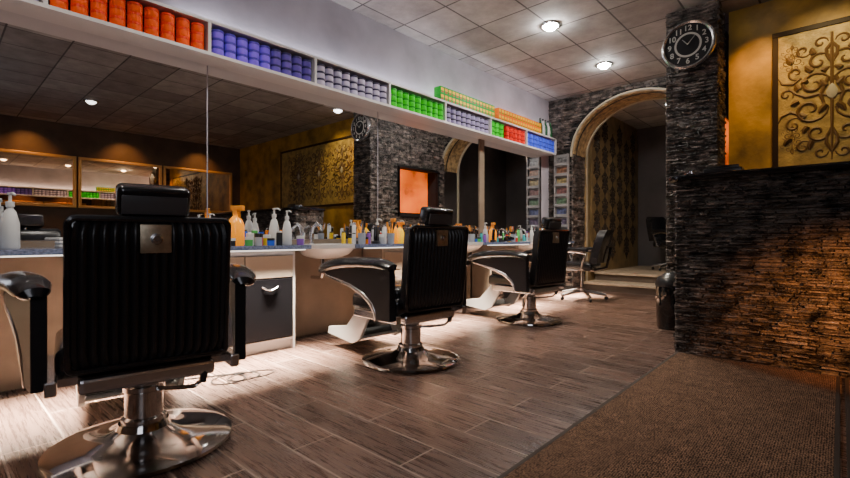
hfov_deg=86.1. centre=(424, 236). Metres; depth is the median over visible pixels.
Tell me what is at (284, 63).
tin
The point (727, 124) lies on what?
window
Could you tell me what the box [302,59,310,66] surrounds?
tin
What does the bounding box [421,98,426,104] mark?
tin
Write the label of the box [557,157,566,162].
magazine
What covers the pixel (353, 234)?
spray can
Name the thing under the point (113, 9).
tin
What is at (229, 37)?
tin
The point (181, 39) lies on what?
tin
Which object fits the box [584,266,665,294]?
steps
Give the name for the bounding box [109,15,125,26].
tin
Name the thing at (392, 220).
spray bottle
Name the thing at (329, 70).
tin
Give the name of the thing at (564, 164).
magazine rack
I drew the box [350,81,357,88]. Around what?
tin
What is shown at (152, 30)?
tin
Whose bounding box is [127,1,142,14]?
tin
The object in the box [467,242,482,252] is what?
basin
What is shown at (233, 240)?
jar
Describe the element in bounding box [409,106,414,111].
tin
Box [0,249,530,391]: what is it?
wall
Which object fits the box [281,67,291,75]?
tin
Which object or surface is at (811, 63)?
wall panel
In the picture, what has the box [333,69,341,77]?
tin
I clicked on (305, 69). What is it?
tin
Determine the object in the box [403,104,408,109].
tin
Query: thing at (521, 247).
basin
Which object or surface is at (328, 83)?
tin
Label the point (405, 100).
tin
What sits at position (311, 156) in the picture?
wall mirror
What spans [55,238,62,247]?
folded towel
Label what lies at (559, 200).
magazine
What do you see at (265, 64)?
tin
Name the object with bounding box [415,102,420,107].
tin
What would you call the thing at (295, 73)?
tin
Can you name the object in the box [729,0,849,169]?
wall
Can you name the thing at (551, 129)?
glass bottle
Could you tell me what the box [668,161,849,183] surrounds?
countertop
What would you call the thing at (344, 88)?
tin
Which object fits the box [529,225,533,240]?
pump bottle
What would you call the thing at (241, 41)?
tin
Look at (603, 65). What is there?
recessed light
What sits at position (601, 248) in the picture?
chair
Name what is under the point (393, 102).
tin
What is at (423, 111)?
tin
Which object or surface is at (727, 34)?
stone wall
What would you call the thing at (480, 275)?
base cabinet
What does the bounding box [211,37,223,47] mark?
tin
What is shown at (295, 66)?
tin
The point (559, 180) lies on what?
magazine
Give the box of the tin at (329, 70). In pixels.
[325,66,333,73]
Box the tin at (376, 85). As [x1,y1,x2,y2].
[373,82,379,89]
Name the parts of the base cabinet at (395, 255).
drawer, door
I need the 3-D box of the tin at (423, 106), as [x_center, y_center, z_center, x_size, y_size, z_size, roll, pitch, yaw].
[-0.028,-1.556,5.477,0.097,0.067,0.097,0,0,-6]
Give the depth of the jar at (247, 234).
3.69 m
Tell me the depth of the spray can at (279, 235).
3.85 m
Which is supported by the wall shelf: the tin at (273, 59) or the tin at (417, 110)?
the tin at (417, 110)
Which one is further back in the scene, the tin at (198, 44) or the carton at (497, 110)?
the carton at (497, 110)
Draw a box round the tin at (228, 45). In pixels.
[224,41,235,51]
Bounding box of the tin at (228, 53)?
[224,50,235,58]
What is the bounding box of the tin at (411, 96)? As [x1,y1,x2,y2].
[409,94,414,100]
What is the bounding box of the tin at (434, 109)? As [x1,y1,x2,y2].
[432,107,437,113]
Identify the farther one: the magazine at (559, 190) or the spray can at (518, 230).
the magazine at (559, 190)
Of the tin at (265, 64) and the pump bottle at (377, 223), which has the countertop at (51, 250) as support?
the pump bottle at (377, 223)
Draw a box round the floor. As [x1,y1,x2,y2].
[0,290,847,477]
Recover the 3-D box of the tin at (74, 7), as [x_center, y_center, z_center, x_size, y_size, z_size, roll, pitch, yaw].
[-2.281,-1.489,3.004,0.097,0.067,0.097,0,0,-38]
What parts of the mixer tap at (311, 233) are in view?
spout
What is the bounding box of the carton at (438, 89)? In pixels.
[434,86,443,93]
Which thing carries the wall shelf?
attached to the wall at (329, 30)
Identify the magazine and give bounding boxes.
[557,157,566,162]
[557,167,566,172]
[557,177,566,183]
[557,188,566,193]
[557,198,566,203]
[557,208,566,213]
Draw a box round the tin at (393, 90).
[391,88,396,94]
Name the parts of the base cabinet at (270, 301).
door, drawer, drawer, door, handle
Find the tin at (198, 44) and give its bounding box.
[190,40,203,49]
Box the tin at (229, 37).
[224,33,235,43]
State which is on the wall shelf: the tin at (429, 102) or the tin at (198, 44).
the tin at (198, 44)
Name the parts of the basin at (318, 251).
bowl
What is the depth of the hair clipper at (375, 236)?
4.64 m
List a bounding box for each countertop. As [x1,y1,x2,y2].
[0,241,573,257]
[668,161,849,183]
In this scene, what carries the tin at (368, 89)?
on the tin at (367, 95)
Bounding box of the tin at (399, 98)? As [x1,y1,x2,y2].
[397,96,402,102]
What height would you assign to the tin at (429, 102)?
0.067 m
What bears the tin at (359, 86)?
on the tin at (360, 92)
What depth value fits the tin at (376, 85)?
4.87 m
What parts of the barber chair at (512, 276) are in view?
chrome trim, armrest, panel, seat, seat frame, pump lever, armrest, backrest, headrest panel, plate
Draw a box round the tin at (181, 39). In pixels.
[176,35,189,45]
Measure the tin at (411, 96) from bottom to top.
0.067 m
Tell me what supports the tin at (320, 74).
on the tin at (321, 81)
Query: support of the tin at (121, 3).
on the tin at (113, 9)
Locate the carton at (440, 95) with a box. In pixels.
[434,92,443,99]
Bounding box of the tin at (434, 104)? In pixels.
[432,102,437,107]
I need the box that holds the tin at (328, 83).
[325,80,333,87]
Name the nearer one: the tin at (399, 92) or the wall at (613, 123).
the tin at (399, 92)
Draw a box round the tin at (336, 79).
[333,76,341,83]
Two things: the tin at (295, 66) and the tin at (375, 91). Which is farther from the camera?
the tin at (375, 91)
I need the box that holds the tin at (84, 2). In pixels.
[70,0,88,6]
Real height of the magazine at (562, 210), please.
0.140 m
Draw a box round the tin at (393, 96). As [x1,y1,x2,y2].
[391,94,396,100]
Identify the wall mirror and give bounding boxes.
[0,9,206,239]
[208,65,376,238]
[378,112,478,236]
[484,140,540,237]
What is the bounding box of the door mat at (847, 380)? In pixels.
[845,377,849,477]
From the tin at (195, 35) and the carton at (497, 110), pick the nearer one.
the tin at (195, 35)
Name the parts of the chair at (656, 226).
backrest, arm frame, seat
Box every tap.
[302,222,322,243]
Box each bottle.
[0,192,20,248]
[229,205,244,245]
[269,208,280,244]
[282,210,291,244]
[376,219,380,240]
[389,218,397,242]
[397,222,404,242]
[483,223,487,241]
[489,223,496,241]
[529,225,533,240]
[539,118,542,133]
[542,119,544,134]
[544,120,547,135]
[547,121,549,136]
[549,122,552,137]
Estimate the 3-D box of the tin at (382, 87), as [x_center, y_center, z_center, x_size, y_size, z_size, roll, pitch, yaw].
[-0.468,-1.624,4.990,0.097,0.067,0.097,0,0,-3]
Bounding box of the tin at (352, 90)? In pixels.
[350,88,357,94]
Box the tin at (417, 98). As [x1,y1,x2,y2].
[415,96,420,102]
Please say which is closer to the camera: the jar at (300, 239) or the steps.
the jar at (300, 239)
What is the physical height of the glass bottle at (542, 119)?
0.290 m
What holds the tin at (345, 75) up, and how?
on the tin at (345, 82)
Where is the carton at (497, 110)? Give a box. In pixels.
[495,108,500,113]
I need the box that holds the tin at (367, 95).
[365,93,372,98]
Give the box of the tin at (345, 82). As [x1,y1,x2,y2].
[342,79,349,86]
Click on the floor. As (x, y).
(321, 412)
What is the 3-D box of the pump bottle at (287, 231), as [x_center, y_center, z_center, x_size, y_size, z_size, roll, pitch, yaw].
[-1.214,-0.082,4.005,0.084,0.304,0.090,0,0,-15]
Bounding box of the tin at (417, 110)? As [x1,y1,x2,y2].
[415,108,420,113]
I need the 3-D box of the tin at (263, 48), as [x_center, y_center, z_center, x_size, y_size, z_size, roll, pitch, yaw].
[-1.402,-1.624,3.974,0.097,0.067,0.097,0,0,35]
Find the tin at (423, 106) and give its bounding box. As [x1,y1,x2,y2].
[421,104,426,109]
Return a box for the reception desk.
[668,161,849,377]
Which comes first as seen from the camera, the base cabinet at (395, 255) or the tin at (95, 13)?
the tin at (95, 13)
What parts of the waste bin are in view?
lid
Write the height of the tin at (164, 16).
0.067 m
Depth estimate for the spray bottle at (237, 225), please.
3.65 m
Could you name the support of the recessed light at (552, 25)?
in the ceiling
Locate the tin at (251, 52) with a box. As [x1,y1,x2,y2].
[248,49,259,58]
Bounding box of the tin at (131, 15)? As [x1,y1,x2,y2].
[127,11,142,23]
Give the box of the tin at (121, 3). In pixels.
[109,0,125,8]
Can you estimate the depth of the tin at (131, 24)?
3.21 m
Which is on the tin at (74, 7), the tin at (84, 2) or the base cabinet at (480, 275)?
the tin at (84, 2)
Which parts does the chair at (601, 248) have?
arm frame, seat, backrest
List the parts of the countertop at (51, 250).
led strip, led strip, led strip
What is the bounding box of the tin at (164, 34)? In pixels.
[160,30,174,40]
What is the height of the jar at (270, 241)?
0.060 m
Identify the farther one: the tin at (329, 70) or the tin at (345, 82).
the tin at (345, 82)
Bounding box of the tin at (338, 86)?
[333,83,341,89]
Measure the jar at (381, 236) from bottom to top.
0.098 m
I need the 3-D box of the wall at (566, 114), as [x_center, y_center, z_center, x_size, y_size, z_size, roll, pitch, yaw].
[3.347,-0.749,7.551,2.560,3.402,0.534,0,0,42]
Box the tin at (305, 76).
[302,73,310,80]
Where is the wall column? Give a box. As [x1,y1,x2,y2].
[665,0,726,271]
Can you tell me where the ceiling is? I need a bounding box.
[331,0,770,128]
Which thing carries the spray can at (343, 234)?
on the countertop at (51, 250)
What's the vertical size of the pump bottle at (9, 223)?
0.333 m
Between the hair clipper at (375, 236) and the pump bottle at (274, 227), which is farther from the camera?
the hair clipper at (375, 236)
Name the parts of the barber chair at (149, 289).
chrome trim, panel, armrest, seat frame, seat, backrest, headrest panel, plate, lock knob, pump lever, panel, armrest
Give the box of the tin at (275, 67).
[270,64,280,72]
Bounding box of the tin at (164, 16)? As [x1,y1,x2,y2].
[160,12,174,24]
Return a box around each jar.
[231,238,235,245]
[245,237,252,245]
[246,233,253,245]
[254,233,261,245]
[263,235,270,244]
[267,238,274,244]
[297,236,303,244]
[348,235,351,243]
[379,234,383,243]
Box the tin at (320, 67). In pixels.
[317,63,324,71]
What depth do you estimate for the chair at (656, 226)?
8.94 m
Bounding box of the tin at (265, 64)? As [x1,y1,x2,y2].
[259,61,269,68]
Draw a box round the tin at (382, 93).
[380,91,386,96]
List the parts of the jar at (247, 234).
lid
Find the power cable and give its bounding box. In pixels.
[185,369,273,384]
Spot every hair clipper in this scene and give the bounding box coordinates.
[371,226,379,243]
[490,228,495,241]
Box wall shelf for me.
[0,0,555,156]
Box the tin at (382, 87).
[380,84,386,91]
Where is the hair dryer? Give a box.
[502,236,513,241]
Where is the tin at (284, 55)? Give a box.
[281,52,291,60]
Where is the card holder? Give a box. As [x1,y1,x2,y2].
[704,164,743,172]
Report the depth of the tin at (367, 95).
4.80 m
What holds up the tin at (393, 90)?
on the tin at (393, 96)
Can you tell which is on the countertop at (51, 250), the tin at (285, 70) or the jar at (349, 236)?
the jar at (349, 236)
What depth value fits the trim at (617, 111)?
8.29 m
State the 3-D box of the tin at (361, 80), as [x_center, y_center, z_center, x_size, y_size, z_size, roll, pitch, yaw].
[-0.674,-1.624,4.767,0.097,0.067,0.097,0,0,5]
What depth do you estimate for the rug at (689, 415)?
2.24 m
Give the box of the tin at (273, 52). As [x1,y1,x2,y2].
[270,49,280,57]
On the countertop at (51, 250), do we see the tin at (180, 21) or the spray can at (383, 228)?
the spray can at (383, 228)
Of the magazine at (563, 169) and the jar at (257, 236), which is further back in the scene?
the magazine at (563, 169)
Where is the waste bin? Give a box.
[655,272,676,330]
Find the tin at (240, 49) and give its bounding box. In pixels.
[236,45,247,55]
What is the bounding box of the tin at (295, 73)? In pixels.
[292,70,301,78]
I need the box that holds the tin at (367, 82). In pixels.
[365,80,372,86]
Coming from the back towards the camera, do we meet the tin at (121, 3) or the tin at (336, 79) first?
the tin at (336, 79)
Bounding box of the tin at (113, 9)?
[109,5,125,17]
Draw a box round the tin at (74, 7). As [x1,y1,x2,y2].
[70,3,88,15]
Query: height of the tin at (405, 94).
0.067 m
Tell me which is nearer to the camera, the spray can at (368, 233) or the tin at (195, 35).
the tin at (195, 35)
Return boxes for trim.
[20,238,528,247]
[479,139,483,236]
[573,90,665,156]
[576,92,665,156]
[586,98,665,280]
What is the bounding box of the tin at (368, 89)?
[365,86,372,93]
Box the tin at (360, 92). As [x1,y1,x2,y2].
[358,90,364,96]
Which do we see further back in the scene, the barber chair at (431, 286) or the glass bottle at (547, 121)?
the glass bottle at (547, 121)
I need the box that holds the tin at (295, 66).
[292,63,301,71]
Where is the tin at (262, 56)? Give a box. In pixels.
[259,53,269,61]
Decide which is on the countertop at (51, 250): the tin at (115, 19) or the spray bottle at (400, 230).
the spray bottle at (400, 230)
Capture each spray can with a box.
[276,231,282,244]
[341,231,345,243]
[352,223,355,232]
[352,233,355,243]
[367,232,370,243]
[382,227,385,243]
[517,229,519,241]
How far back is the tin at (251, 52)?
3.86 m
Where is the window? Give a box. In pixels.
[725,119,728,164]
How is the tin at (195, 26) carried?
on the tin at (195, 35)
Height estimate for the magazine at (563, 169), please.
0.140 m
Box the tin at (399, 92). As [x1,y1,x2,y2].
[397,90,402,96]
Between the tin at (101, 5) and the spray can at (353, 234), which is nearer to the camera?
the tin at (101, 5)
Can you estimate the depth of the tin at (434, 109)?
5.58 m
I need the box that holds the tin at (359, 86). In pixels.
[357,84,364,90]
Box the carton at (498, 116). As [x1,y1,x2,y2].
[495,113,500,119]
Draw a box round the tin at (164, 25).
[160,21,174,33]
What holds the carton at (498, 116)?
on the wall shelf
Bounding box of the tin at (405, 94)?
[403,92,408,98]
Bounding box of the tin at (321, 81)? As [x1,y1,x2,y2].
[317,78,324,84]
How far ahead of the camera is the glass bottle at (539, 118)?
7.64 m
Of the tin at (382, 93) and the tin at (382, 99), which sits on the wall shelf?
the tin at (382, 99)
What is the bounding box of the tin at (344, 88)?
[342,86,349,92]
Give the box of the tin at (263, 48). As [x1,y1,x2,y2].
[259,45,269,54]
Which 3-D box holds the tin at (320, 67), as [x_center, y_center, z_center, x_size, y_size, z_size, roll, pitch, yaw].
[-1.013,-1.624,4.392,0.097,0.067,0.097,0,0,39]
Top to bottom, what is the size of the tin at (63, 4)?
0.067 m
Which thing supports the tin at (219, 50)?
on the wall shelf
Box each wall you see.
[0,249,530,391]
[3,0,548,257]
[548,76,665,290]
[584,116,636,280]
[637,125,667,265]
[725,31,728,121]
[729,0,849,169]
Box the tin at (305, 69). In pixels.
[302,66,311,74]
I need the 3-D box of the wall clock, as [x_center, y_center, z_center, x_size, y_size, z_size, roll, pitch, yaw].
[2.784,-2.030,4.814,0.517,0.517,0.065,0,0,42]
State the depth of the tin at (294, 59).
4.16 m
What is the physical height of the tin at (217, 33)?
0.067 m
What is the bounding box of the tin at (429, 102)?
[427,100,432,105]
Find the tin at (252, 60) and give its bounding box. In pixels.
[248,57,258,65]
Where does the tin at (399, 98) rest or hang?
on the tin at (399, 104)
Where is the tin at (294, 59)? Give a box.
[291,55,301,64]
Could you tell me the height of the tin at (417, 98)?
0.067 m
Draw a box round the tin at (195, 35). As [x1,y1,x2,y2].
[190,31,203,42]
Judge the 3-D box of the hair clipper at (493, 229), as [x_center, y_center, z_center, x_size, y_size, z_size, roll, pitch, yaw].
[0.930,-0.022,6.203,0.070,0.185,0.070,0,0,35]
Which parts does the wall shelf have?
panel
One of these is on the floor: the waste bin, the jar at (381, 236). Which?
the waste bin
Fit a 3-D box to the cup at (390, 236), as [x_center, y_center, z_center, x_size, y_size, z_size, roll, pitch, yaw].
[-0.362,0.015,4.818,0.084,0.110,0.084,0,0,42]
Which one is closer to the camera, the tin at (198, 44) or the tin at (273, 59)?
the tin at (198, 44)
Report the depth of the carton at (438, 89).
5.68 m
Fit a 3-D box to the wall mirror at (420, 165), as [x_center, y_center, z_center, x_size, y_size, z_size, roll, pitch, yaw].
[0.123,-0.705,5.907,0.016,1.450,1.950,0,0,42]
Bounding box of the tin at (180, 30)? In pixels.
[176,26,189,38]
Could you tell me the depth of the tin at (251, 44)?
3.85 m
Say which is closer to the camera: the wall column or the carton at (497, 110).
the wall column
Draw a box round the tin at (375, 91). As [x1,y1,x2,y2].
[373,88,379,95]
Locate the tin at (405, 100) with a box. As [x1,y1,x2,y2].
[403,98,408,104]
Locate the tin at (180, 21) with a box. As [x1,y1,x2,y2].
[176,17,189,28]
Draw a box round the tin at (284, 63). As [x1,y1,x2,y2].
[281,60,291,68]
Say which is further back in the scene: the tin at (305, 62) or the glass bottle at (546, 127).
the glass bottle at (546, 127)
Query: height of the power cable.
0.020 m
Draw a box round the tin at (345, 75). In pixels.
[342,72,349,79]
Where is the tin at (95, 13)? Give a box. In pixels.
[90,9,106,20]
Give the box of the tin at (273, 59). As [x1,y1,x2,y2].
[270,56,280,65]
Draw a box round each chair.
[0,183,255,477]
[318,207,470,373]
[466,217,568,326]
[560,230,613,301]
[646,217,666,270]
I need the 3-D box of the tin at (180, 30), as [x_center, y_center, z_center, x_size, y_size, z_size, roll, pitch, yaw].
[-1.849,-1.556,3.476,0.097,0.067,0.097,0,0,9]
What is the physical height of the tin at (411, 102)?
0.067 m
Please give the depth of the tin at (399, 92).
5.13 m
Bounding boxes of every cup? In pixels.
[358,233,365,243]
[387,233,394,243]
[469,234,474,241]
[510,234,515,241]
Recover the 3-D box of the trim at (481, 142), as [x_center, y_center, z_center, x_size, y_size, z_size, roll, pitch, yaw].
[0.829,-0.690,6.677,0.020,1.480,0.120,0,0,42]
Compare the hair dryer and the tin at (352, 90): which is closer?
the tin at (352, 90)
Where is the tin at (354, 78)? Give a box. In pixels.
[350,75,357,82]
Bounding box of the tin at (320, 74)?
[317,71,324,78]
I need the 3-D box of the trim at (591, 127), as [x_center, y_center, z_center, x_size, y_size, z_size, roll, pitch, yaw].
[3.521,-1.883,7.415,2.112,0.866,0.520,0,0,42]
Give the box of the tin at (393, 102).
[391,100,396,106]
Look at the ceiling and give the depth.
5.56 m
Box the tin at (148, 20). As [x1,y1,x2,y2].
[144,16,158,28]
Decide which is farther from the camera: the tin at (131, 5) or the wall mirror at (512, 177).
the wall mirror at (512, 177)
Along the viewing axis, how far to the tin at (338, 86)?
4.50 m
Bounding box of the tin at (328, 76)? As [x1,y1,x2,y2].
[325,73,333,80]
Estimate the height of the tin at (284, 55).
0.067 m
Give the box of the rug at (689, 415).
[497,352,839,477]
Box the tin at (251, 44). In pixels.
[248,41,259,50]
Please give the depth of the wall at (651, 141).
10.16 m
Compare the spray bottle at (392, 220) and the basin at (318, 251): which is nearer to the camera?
the basin at (318, 251)
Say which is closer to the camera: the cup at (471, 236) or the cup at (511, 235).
the cup at (471, 236)
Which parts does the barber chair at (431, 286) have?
chrome trim, armrest, panel, seat, seat frame, backrest, pump lever, headrest panel, plate, panel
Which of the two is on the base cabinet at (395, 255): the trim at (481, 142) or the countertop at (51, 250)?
the countertop at (51, 250)
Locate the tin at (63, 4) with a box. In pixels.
[49,0,67,9]
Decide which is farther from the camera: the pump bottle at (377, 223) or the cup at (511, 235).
the cup at (511, 235)
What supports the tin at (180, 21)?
on the tin at (180, 30)
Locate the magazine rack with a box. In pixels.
[554,153,568,229]
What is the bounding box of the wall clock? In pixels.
[662,19,716,70]
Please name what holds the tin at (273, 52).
on the tin at (273, 59)
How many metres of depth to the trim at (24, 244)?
3.03 m
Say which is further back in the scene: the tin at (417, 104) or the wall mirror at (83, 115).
the tin at (417, 104)
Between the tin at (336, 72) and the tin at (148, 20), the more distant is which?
the tin at (336, 72)
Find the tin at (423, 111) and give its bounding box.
[421,109,426,114]
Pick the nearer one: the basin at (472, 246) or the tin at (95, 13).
the tin at (95, 13)
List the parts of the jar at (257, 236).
lid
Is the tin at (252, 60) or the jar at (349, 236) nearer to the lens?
the tin at (252, 60)
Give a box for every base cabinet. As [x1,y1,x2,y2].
[228,250,294,355]
[362,248,402,279]
[471,245,517,301]
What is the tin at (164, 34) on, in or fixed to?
on the wall shelf
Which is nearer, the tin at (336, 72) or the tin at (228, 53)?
the tin at (228, 53)
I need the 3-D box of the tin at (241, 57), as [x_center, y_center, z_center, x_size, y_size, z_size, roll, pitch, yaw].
[-1.538,-1.489,3.821,0.097,0.067,0.097,0,0,11]
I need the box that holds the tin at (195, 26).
[191,22,203,33]
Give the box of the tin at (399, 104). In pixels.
[397,102,402,107]
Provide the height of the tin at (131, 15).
0.067 m
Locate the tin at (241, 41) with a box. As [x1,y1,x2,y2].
[236,37,247,47]
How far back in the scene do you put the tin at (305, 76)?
4.24 m
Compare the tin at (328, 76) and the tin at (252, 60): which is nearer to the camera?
the tin at (252, 60)
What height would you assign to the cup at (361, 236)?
0.110 m
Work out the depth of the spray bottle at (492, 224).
6.35 m
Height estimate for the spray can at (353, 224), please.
0.217 m
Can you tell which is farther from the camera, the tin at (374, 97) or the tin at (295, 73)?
the tin at (374, 97)
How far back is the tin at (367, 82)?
4.80 m
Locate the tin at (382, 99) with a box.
[380,97,386,103]
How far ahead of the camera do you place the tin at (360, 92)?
4.72 m
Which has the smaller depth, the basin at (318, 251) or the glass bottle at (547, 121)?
the basin at (318, 251)
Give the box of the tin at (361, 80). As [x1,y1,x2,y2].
[358,77,364,84]
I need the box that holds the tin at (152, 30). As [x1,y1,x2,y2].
[144,26,158,36]
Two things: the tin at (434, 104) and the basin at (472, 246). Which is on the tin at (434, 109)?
the tin at (434, 104)
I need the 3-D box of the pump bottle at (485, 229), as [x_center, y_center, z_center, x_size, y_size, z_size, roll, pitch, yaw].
[0.822,-0.063,6.184,0.079,0.267,0.073,0,0,27]
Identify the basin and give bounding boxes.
[296,244,354,278]
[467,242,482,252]
[518,241,532,250]
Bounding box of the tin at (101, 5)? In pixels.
[90,0,106,12]
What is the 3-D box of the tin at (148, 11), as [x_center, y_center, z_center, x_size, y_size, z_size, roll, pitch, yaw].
[-1.994,-1.624,3.320,0.097,0.067,0.097,0,0,-38]
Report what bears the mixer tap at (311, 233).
on the countertop at (51, 250)
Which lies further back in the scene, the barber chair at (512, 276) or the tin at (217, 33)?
the barber chair at (512, 276)
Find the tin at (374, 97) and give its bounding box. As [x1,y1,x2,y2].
[372,95,379,101]
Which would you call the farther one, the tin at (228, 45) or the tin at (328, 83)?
the tin at (328, 83)
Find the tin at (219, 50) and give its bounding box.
[211,46,223,55]
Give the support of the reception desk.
on the floor
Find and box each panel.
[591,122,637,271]
[772,16,849,166]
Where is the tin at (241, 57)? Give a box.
[236,54,247,62]
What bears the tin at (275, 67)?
on the wall shelf
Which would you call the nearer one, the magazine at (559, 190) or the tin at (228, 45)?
the tin at (228, 45)
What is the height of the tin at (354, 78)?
0.067 m
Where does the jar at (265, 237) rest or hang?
on the countertop at (51, 250)
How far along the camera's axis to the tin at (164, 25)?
3.36 m
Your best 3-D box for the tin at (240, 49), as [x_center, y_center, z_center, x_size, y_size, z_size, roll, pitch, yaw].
[-1.539,-1.556,3.822,0.097,0.067,0.097,0,0,-23]
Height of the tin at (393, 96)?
0.067 m
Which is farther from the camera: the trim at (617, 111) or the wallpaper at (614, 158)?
the wallpaper at (614, 158)
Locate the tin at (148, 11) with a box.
[144,7,158,19]
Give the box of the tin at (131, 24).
[127,20,142,31]
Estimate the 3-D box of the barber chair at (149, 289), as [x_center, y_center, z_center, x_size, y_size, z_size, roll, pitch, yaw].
[-1.440,0.366,2.278,1.133,1.167,1.214,0,0,-39]
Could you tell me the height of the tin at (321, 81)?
0.067 m
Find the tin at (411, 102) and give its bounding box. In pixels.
[409,100,414,105]
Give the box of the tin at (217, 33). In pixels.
[211,29,223,39]
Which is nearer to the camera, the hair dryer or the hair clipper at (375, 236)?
the hair clipper at (375, 236)
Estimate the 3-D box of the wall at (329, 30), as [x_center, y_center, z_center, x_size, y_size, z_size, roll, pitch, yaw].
[-1.063,-0.750,4.694,0.100,3.400,9.700,0,0,42]
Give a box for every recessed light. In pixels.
[540,20,560,30]
[595,61,612,68]
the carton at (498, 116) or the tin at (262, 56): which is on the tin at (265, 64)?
the tin at (262, 56)
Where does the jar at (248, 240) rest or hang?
on the countertop at (51, 250)

